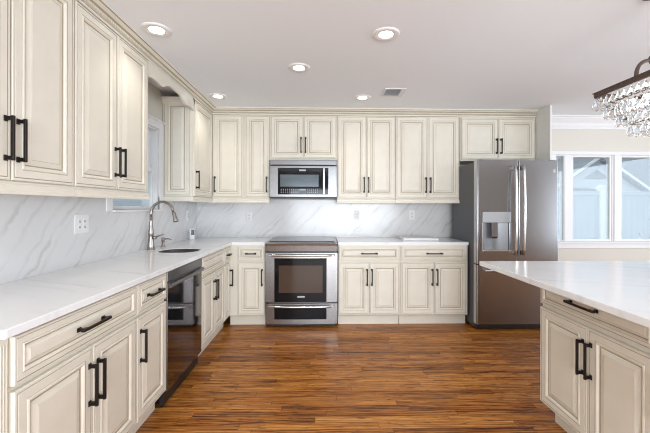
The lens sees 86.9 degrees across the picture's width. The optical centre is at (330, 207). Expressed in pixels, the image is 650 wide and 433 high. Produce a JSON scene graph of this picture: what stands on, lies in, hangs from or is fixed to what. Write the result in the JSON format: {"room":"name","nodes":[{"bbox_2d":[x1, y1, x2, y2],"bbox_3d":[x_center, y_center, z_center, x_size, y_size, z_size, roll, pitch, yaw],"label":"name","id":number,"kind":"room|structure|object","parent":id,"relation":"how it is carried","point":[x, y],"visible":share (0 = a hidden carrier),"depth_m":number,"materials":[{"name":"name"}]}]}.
{"room":"kitchen","nodes":[
{"label":"kitchen","id":0,"kind":"room"},
{"bbox_2d":[139,81,167,211],"bbox_3d":[-1.670,0.069,0.590,0.150,2.425,7.760,0,0,-1],"label":"wall","id":1,"kind":"structure","parent":0,"point":[155,106],"depth_m":3.25,"materials":[{"name":"beige paint"}]},
{"bbox_2d":[0,0,75,196],"bbox_3d":[-1.435,-0.562,1.389,0.350,1.015,0.726,0,0,-1],"label":"upper cabinet","id":2,"kind":"object","parent":1,"relation":"attached to","point":[37,36],"visible":1,"depth_m":1.52,"materials":[{"name":"beige paint"}]},
{"bbox_2d":[0,194,196,283],"bbox_3d":[-1.638,0.136,2.676,0.013,0.476,3.260,0,0,-1],"label":"backsplash","id":3,"kind":"structure","parent":1,"relation":"attached to","point":[37,236],"depth_m":2.10,"materials":[{"name":"stone"}]},
{"bbox_2d":[74,214,88,233],"bbox_3d":[-1.616,0.108,2.231,0.009,0.122,0.128,0,0,-1],"label":"outlet cover","id":4,"kind":"object","parent":3,"relation":"attached to","point":[81,222],"visible":1,"depth_m":2.22,"materials":[{"name":"white plastic"}]},
{"bbox_2d":[78,219,81,228],"bbox_3d":[-1.613,0.108,2.208,0.003,0.068,0.032,0,0,-1],"label":"socket","id":5,"kind":"object","parent":4,"relation":"attached to","point":[79,220],"depth_m":2.21,"materials":[{"name":"grey plastic"}]},
{"bbox_2d":[83,218,86,228],"bbox_3d":[-1.614,0.108,2.254,0.003,0.068,0.032,0,0,-1],"label":"socket","id":6,"kind":"object","parent":4,"relation":"attached to","point":[84,219],"depth_m":2.26,"materials":[{"name":"grey plastic"}]},
{"bbox_2d":[186,210,188,219],"bbox_3d":[-1.658,0.092,3.991,0.009,0.120,0.076,0,0,-1],"label":"outlet cover","id":7,"kind":"object","parent":3,"relation":"attached to","point":[187,211],"visible":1,"depth_m":3.97,"materials":[{"name":"white plastic"}]},
{"bbox_2d":[71,0,149,199],"bbox_3d":[-1.453,-0.562,2.130,0.350,1.015,0.752,0,0,-1],"label":"upper cabinet","id":8,"kind":"object","parent":1,"relation":"attached to","point":[111,77],"visible":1,"depth_m":2.02,"materials":[{"name":"beige paint"}]},
{"bbox_2d":[106,114,164,211],"bbox_3d":[-1.709,-0.398,2.930,0.178,0.871,0.910,0,0,-1],"label":"window","id":9,"kind":"structure","parent":1,"relation":"in","point":[155,126],"depth_m":3.29,"materials":[{"name":"white paint"}]},
{"bbox_2d":[161,96,212,202],"bbox_3d":[-1.490,-0.567,3.657,0.350,1.025,0.619,0,0,-1],"label":"upper cabinet","id":10,"kind":"object","parent":1,"relation":"attached to","point":[188,134],"visible":0.98,"depth_m":3.39,"materials":[{"name":"beige paint"}]},
{"bbox_2d":[148,61,194,110],"bbox_3d":[-1.345,-1.011,2.950,0.020,0.115,0.898,0,0,-1],"label":"valance","id":11,"kind":"object","parent":10,"relation":"attached to","point":[154,73],"visible":0.98,"depth_m":2.82,"materials":[{"name":"beige paint"}]},
{"bbox_2d":[135,316,566,432],"bbox_3d":[1.991,1.341,0.678,7.480,0.100,7.760,0,0,-1],"label":"floor","id":12,"kind":"structure","parent":0,"point":[435,377],"depth_m":2.50,"materials":[{"name":"brown wood"}]},
{"bbox_2d":[0,285,136,432],"bbox_3d":[-1.300,0.845,1.439,0.630,0.876,0.772,0,0,-1],"label":"base cabinet","id":13,"kind":"object","parent":12,"relation":"on","point":[75,371],"visible":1,"depth_m":1.38,"materials":[{"name":"beige paint"}]},
{"bbox_2d":[0,237,273,339],"bbox_3d":[-1.161,0.392,2.690,0.967,0.031,3.284,0,0,-1],"label":"countertop","id":14,"kind":"structure","parent":13,"relation":"on","point":[28,303],"depth_m":1.74,"materials":[{"name":"stone"}]},
{"bbox_2d":[147,201,178,249],"bbox_3d":[-1.486,0.158,3.045,0.276,0.435,0.066,0,0,-1],"label":"faucet","id":15,"kind":"object","parent":14,"relation":"on","point":[151,237],"visible":1,"depth_m":3.03,"materials":[{"name":"silver metal"}]},
{"bbox_2d":[160,237,171,246],"bbox_3d":[-1.551,0.330,3.239,0.104,0.090,0.048,0,0,-1],"label":"soap dispenser","id":16,"kind":"object","parent":14,"relation":"on","point":[163,239],"visible":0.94,"depth_m":3.23,"materials":[{"name":"silver metal"}]},
{"bbox_2d":[159,249,199,252],"bbox_3d":[-1.308,0.465,2.979,0.350,0.172,0.314,0,0,-1],"label":"sink","id":17,"kind":"object","parent":14,"relation":"in","point":[169,250],"visible":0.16,"depth_m":3.11,"materials":[{"name":"grey metal"}]},
{"bbox_2d":[190,229,194,239],"bbox_3d":[-1.604,0.312,3.982,0.056,0.125,0.052,0,0,-21],"label":"diffuser","id":18,"kind":"object","parent":14,"relation":"on","point":[192,231],"visible":1,"depth_m":3.96,"materials":[{"name":"white plastic"}]},
{"bbox_2d":[129,273,166,432],"bbox_3d":[-1.314,0.845,2.003,0.630,0.876,0.352,0,0,-1],"label":"base cabinet","id":19,"kind":"object","parent":12,"relation":"on","point":[151,293],"visible":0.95,"depth_m":1.99,"materials":[{"name":"beige paint"}]},
{"bbox_2d":[157,258,204,406],"bbox_3d":[-1.310,0.848,2.495,0.576,0.870,0.620,0,0,-1],"label":"dishwasher","id":20,"kind":"object","parent":12,"relation":"on","point":[183,299],"visible":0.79,"depth_m":2.42,"materials":[{"name":"black metal"}]},
{"bbox_2d":[198,249,223,355],"bbox_3d":[-1.341,0.845,3.136,0.630,0.876,0.650,0,0,-1],"label":"base cabinet","id":21,"kind":"object","parent":12,"relation":"on","point":[212,304],"visible":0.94,"depth_m":3.08,"materials":[{"name":"beige paint"}]},
{"bbox_2d":[217,246,232,333],"bbox_3d":[-1.351,0.845,3.577,0.630,0.876,0.228,0,0,-1],"label":"base cabinet","id":22,"kind":"object","parent":12,"relation":"on","point":[227,254],"visible":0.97,"depth_m":3.58,"materials":[{"name":"beige paint"}]},
{"bbox_2d":[229,245,265,324],"bbox_3d":[-0.908,0.846,3.991,0.388,0.876,0.693,0,0,-1],"label":"base cabinet","id":23,"kind":"object","parent":12,"relation":"on","point":[247,262],"visible":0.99,"depth_m":3.69,"materials":[{"name":"beige paint"}]},
{"bbox_2d":[265,237,337,325],"bbox_3d":[-0.317,0.827,3.965,0.768,0.917,0.732,0,0,-1],"label":"range","id":24,"kind":"object","parent":12,"relation":"on","point":[300,272],"visible":1,"depth_m":3.65,"materials":[{"name":"silver metal"}]},
{"bbox_2d":[267,237,336,241],"bbox_3d":[-0.317,0.382,4.008,0.768,0.014,0.645,0,0,-1],"label":"cooktop","id":25,"kind":"object","parent":24,"relation":"in","point":[276,239],"depth_m":3.92,"materials":[{"name":"silver glass"}]},
{"bbox_2d":[337,245,399,323],"bbox_3d":[0.413,0.849,4.023,0.672,0.876,0.693,0,0,-1],"label":"base cabinet","id":26,"kind":"object","parent":12,"relation":"on","point":[368,276],"visible":1,"depth_m":3.72,"materials":[{"name":"beige paint"}]},
{"bbox_2d":[398,245,467,323],"bbox_3d":[1.122,0.851,4.040,0.742,0.876,0.693,0,0,-1],"label":"base cabinet","id":27,"kind":"object","parent":12,"relation":"on","point":[433,278],"visible":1,"depth_m":3.73,"materials":[{"name":"beige paint"}]},
{"bbox_2d":[336,237,468,244],"bbox_3d":[0.789,0.397,4.057,1.430,0.031,0.644,0,0,-1],"label":"countertop","id":28,"kind":"structure","parent":27,"relation":"on","point":[340,240],"depth_m":3.82,"materials":[{"name":"stone"}]},
{"bbox_2d":[398,236,438,239],"bbox_3d":[1.036,0.369,4.094,0.410,0.026,0.305,0,0,-1],"label":"cutting board","id":29,"kind":"object","parent":28,"relation":"on","point":[399,237],"visible":0.96,"depth_m":4.03,"materials":[{"name":"white plastic"}]},
{"bbox_2d":[452,160,557,327],"bbox_3d":[1.939,0.397,3.866,0.862,1.788,0.764,0,0,-1],"label":"refrigerator","id":30,"kind":"object","parent":12,"relation":"on","point":[507,210],"visible":0.86,"depth_m":3.57,"materials":[{"name":"silver metal"}]},
{"bbox_2d":[535,105,551,159],"bbox_3d":[2.428,0.080,4.106,0.020,2.424,0.623,0,0,-1],"label":"end panel","id":31,"kind":"object","parent":12,"relation":"on","point":[543,120],"visible":0.2,"depth_m":3.91,"materials":[{"name":"paint"}]},
{"bbox_2d":[540,288,649,432],"bbox_3d":[1.744,0.852,1.460,0.978,0.876,1.300,0,0,-1],"label":"kitchen island","id":32,"kind":"object","parent":12,"relation":"on","point":[595,363],"visible":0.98,"depth_m":1.69,"materials":[{"name":"beige paint"}]},
{"bbox_2d":[479,261,649,327],"bbox_3d":[1.770,0.399,1.558,1.385,0.031,1.790,0,0,-1],"label":"island countertop","id":33,"kind":"structure","parent":32,"relation":"on","point":[621,289],"depth_m":1.81,"materials":[{"name":"stone"}]},
{"bbox_2d":[104,0,649,117],"bbox_3d":[1.997,-1.184,0.678,7.480,0.100,7.760,0,0,-1],"label":"ceiling","id":34,"kind":"structure","parent":0,"point":[447,54],"depth_m":2.46,"materials":[{"name":"paint"}]},
{"bbox_2d":[141,22,171,36],"bbox_3d":[-1.117,-1.137,2.205,0.180,0.010,0.180,0,0,-1],"label":"recessed light","id":35,"kind":"object","parent":34,"relation":"in","point":[151,28],"visible":1,"depth_m":2.19,"materials":[{"name":"white plastic"}]},
{"bbox_2d":[209,93,226,98],"bbox_3d":[-1.155,-1.137,3.523,0.180,0.010,0.180,0,0,-1],"label":"recessed light","id":36,"kind":"object","parent":34,"relation":"in","point":[212,95],"visible":1,"depth_m":3.51,"materials":[{"name":"white plastic"}]},
{"bbox_2d":[288,63,309,72],"bbox_3d":[-0.257,-1.134,2.799,0.180,0.010,0.180,0,0,-1],"label":"recessed light","id":37,"kind":"object","parent":34,"relation":"in","point":[299,67],"visible":1,"depth_m":2.79,"materials":[{"name":"white plastic"}]},
{"bbox_2d":[76,0,538,117],"bbox_3d":[0.556,-1.101,2.546,3.800,0.073,2.943,0,0,-1],"label":"crown molding","id":38,"kind":"structure","parent":34,"relation":"attached to","point":[100,9],"depth_m":3.92,"materials":[{"name":"beige paint"}]},
{"bbox_2d":[354,95,370,100],"bbox_3d":[0.332,-1.133,3.559,0.180,0.010,0.180,0,0,-1],"label":"recessed light","id":39,"kind":"object","parent":34,"relation":"in","point":[361,97],"visible":1,"depth_m":3.54,"materials":[{"name":"white plastic"}]},
{"bbox_2d":[372,27,399,41],"bbox_3d":[0.364,-1.133,2.254,0.180,0.010,0.180,0,0,-1],"label":"recessed light","id":40,"kind":"object","parent":34,"relation":"in","point":[383,34],"visible":1,"depth_m":2.24,"materials":[{"name":"white plastic"}]},
{"bbox_2d":[381,88,406,96],"bbox_3d":[0.622,-1.132,3.391,0.210,0.009,0.230,0,0,-1],"label":"ceiling vent","id":41,"kind":"object","parent":34,"relation":"in","point":[388,92],"visible":1,"depth_m":3.39,"materials":[{"name":"silver metal"}]},
{"bbox_2d":[592,0,649,136],"bbox_3d":[1.719,-0.762,1.822,0.320,0.745,0.470,0,0,-1],"label":"chandelier","id":42,"kind":"object","parent":34,"relation":"hanging from","point":[623,114],"visible":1,"depth_m":1.86,"materials":[{"name":"clear glass"}]},
{"bbox_2d":[320,129,649,260],"bbox_3d":[1.904,0.078,4.412,7.180,2.425,0.290,0,0,-1],"label":"wall","id":43,"kind":"structure","parent":0,"point":[562,139],"depth_m":4.30,"materials":[{"name":"beige paint"}]},
{"bbox_2d":[212,115,270,202],"bbox_3d":[-1.046,-0.561,4.128,0.672,1.015,0.413,0,0,-1],"label":"upper cabinet","id":44,"kind":"object","parent":43,"relation":"attached to","point":[241,143],"visible":1,"depth_m":3.96,"materials":[{"name":"beige paint"}]},
{"bbox_2d":[270,115,336,159],"bbox_3d":[-0.319,-0.807,4.145,0.778,0.520,0.413,0,0,-1],"label":"upper cabinet","id":45,"kind":"object","parent":43,"relation":"attached to","point":[291,137],"visible":0.99,"depth_m":3.98,"materials":[{"name":"beige paint"}]},
{"bbox_2d":[269,160,336,198],"bbox_3d":[-0.318,-0.323,4.117,0.774,0.441,0.442,0,0,-1],"label":"microwave","id":46,"kind":"object","parent":45,"relation":"attached to","point":[288,179],"visible":1,"depth_m":3.94,"materials":[{"name":"silver metal"}]},
{"bbox_2d":[197,199,452,236],"bbox_3d":[-0.019,0.140,4.353,3.329,0.476,0.013,0,0,-1],"label":"backsplash","id":47,"kind":"structure","parent":43,"relation":"attached to","point":[279,217],"depth_m":4.34,"materials":[{"name":"stone"}]},
{"bbox_2d":[246,212,251,220],"bbox_3d":[-1.022,0.115,4.318,0.070,0.115,0.009,0,0,-1],"label":"outlet cover","id":48,"kind":"object","parent":47,"relation":"attached to","point":[248,214],"visible":1,"depth_m":4.32,"materials":[{"name":"white plastic"}]},
{"bbox_2d":[354,211,358,219],"bbox_3d":[0.330,0.102,4.351,0.070,0.115,0.009,0,0,-1],"label":"outlet cover","id":49,"kind":"object","parent":47,"relation":"attached to","point":[356,213],"visible":1,"depth_m":4.35,"materials":[{"name":"white plastic"}]},
{"bbox_2d":[409,210,414,219],"bbox_3d":[1.035,0.099,4.367,0.075,0.125,0.009,0,0,-1],"label":"outlet cover","id":50,"kind":"object","parent":47,"relation":"attached to","point":[411,212],"visible":1,"depth_m":4.37,"materials":[{"name":"white plastic"}]},
{"bbox_2d":[336,116,394,202],"bbox_3d":[0.413,-0.557,4.163,0.682,1.015,0.413,0,0,-1],"label":"upper cabinet","id":51,"kind":"object","parent":43,"relation":"attached to","point":[365,144],"visible":1,"depth_m":4.00,"materials":[{"name":"beige paint"}]},
{"bbox_2d":[395,116,459,202],"bbox_3d":[1.138,-0.556,4.180,0.766,1.015,0.413,0,0,-1],"label":"upper cabinet","id":52,"kind":"object","parent":43,"relation":"attached to","point":[426,148],"visible":0.99,"depth_m":4.01,"materials":[{"name":"beige paint"}]},
{"bbox_2d":[459,117,534,164],"bbox_3d":[1.970,-0.803,4.200,0.892,0.516,0.413,0,0,-1],"label":"upper cabinet","id":53,"kind":"object","parent":43,"relation":"attached to","point":[480,138],"visible":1,"depth_m":4.03,"materials":[{"name":"beige paint"}]},
{"bbox_2d":[552,115,636,129],"bbox_3d":[3.972,-1.052,4.274,3.058,0.155,0.086,0,0,-1],"label":"trim","id":54,"kind":"structure","parent":43,"relation":"attached to","point":[558,121],"depth_m":4.26,"materials":[{"name":"white paint"}]},
{"bbox_2d":[552,151,649,247],"bbox_3d":[3.952,-0.092,4.344,2.470,1.210,0.145,0,0,-1],"label":"window","id":55,"kind":"structure","parent":43,"relation":"in","point":[613,239],"depth_m":4.29,"materials":[{"name":"white paint"}]},
{"label":"outside","id":56,"kind":"structure","parent":0,"visible":0},
{"bbox_3d":[4.802,1.598,8.118,38.000,0.100,32.000,0,0,-1],"label":"ground","id":57,"kind":"structure","parent":56,"visible":0},
{"bbox_2d":[113,199,141,205],"bbox_3d":[-9.595,-0.788,12.273,4.200,4.600,11.600,0,0,-1],"label":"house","id":58,"kind":"structure","parent":57,"relation":"on","point":[116,202],"depth_m":13.22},
{"bbox_2d":[558,187,595,190],"bbox_3d":[7.353,0.455,12.430,5.300,2.200,2.800,0,0,-1],"label":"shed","id":59,"kind":"object","parent":57,"relation":"on","point":[574,189],"visible":0.03,"depth_m":11.05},
{"bbox_2d":[556,158,649,191],"bbox_3d":[13.605,-1.030,17.782,10.350,5.200,7.500,0,0,-1],"label":"house","id":60,"kind":"structure","parent":57,"relation":"on","point":[587,172],"depth_m":14.27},
{"bbox_2d":[584,170,605,178],"bbox_3d":[11.064,-1.376,14.265,1.100,0.380,0.050,0,0,-1],"label":"gable vent","id":61,"kind":"object","parent":60,"relation":"attached to","point":[588,174],"depth_m":14.25,"materials":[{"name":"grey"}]},
{"bbox_2d":[558,185,649,238],"bbox_3d":[7.362,0.515,8.179,7.085,2.080,0.170,0,0,-1],"label":"vinyl fence","id":62,"kind":"object","parent":57,"relation":"on","point":[589,207],"visible":0.24,"depth_m":8.14,"materials":[{"name":"white paint"}]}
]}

